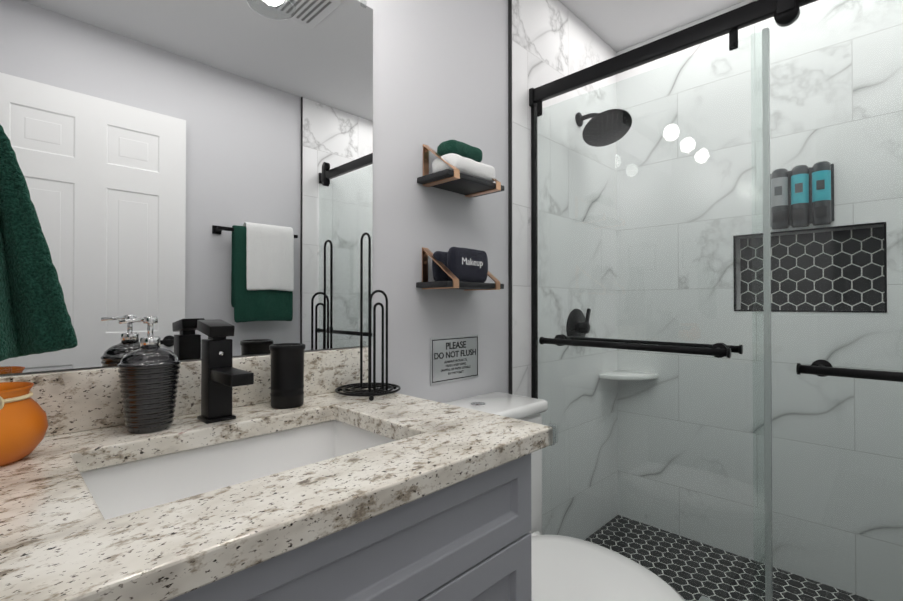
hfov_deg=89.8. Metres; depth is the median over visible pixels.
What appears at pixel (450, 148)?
towel
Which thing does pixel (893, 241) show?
wall tile
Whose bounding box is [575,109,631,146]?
shower head
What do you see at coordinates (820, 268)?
grout
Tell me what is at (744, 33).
wall tiles
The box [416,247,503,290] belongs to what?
shelf
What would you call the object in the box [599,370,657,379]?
corner shelf
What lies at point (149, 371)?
soap dispenser
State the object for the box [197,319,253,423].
faucet
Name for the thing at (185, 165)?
mirror
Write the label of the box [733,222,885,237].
trim
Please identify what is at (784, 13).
shower door
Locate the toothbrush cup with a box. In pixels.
[269,343,305,408]
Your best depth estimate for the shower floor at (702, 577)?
1.80 m
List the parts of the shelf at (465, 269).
strap plate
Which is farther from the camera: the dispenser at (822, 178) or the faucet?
the dispenser at (822, 178)
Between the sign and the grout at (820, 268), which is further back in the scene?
the grout at (820, 268)
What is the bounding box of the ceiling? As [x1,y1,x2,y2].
[559,0,744,51]
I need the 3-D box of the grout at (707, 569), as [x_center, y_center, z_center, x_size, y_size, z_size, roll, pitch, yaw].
[1.149,1.065,1.463,1.576,0.001,0.696,0,-1,45]
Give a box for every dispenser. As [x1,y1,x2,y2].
[117,316,180,433]
[770,161,833,229]
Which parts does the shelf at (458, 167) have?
strap plate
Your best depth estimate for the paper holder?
1.08 m
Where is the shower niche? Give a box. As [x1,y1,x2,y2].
[740,227,884,310]
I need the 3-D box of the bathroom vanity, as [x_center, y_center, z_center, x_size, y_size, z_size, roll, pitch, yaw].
[-0.297,0.587,0.721,0.582,1.102,0.797,0,-1,45]
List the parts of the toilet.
tank lid, tank, lid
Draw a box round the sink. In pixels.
[80,420,395,519]
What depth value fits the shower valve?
1.95 m
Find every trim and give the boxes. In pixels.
[508,0,511,393]
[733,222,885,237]
[733,237,736,309]
[734,310,886,312]
[884,223,886,310]
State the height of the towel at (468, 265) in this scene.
0.105 m
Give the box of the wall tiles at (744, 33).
[734,0,883,238]
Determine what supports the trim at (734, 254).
attached to the wall
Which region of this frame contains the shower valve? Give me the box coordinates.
[566,308,590,336]
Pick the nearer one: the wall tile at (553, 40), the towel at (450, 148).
the towel at (450, 148)
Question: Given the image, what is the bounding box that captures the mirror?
[0,0,372,375]
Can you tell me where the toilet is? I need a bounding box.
[445,392,684,600]
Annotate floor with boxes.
[585,515,871,600]
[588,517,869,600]
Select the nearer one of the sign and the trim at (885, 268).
the sign
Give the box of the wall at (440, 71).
[0,0,508,402]
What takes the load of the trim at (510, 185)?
attached to the wall at (440, 71)
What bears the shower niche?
attached to the wall
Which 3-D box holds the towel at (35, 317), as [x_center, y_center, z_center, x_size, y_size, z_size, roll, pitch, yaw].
[-0.635,-0.155,0.559,0.170,0.498,0.256,0,-1,45]
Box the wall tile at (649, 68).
[617,5,740,554]
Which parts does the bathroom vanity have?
drawer, door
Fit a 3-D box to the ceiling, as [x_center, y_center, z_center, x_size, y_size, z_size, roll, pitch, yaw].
[0.236,-1.304,0.554,1.800,0.080,3.700,0,-1,45]
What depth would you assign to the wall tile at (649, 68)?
2.07 m
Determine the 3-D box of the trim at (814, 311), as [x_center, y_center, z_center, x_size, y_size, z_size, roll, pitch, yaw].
[1.366,0.041,1.759,0.467,0.006,0.022,0,-1,45]
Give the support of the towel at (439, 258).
on the shelf at (465, 269)
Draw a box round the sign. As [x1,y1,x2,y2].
[430,335,478,384]
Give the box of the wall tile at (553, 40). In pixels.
[512,0,617,539]
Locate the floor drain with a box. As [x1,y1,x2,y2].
[698,596,714,600]
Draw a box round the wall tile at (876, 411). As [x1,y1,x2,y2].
[735,310,886,600]
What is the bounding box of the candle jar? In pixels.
[0,382,47,465]
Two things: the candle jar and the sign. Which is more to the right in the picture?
the sign
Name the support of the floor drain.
in the shower floor at (702, 577)
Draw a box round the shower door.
[529,0,902,600]
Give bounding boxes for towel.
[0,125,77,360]
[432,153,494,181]
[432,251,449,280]
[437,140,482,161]
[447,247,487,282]
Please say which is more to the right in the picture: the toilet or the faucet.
the toilet
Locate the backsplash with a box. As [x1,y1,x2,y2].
[0,347,367,436]
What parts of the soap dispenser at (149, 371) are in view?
stem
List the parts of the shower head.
arm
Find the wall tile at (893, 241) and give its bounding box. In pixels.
[882,0,902,600]
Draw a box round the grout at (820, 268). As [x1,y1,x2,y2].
[740,229,884,310]
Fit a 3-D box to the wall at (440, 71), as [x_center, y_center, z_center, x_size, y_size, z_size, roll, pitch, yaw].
[-0.020,-0.056,1.497,0.100,2.400,2.500,0,-1,45]
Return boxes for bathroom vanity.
[0,319,557,600]
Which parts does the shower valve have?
lever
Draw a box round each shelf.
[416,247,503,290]
[417,140,503,197]
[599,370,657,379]
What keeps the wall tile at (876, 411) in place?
attached to the wall
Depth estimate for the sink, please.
0.81 m
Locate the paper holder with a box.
[335,232,400,400]
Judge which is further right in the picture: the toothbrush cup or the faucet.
the toothbrush cup
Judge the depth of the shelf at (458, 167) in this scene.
1.35 m

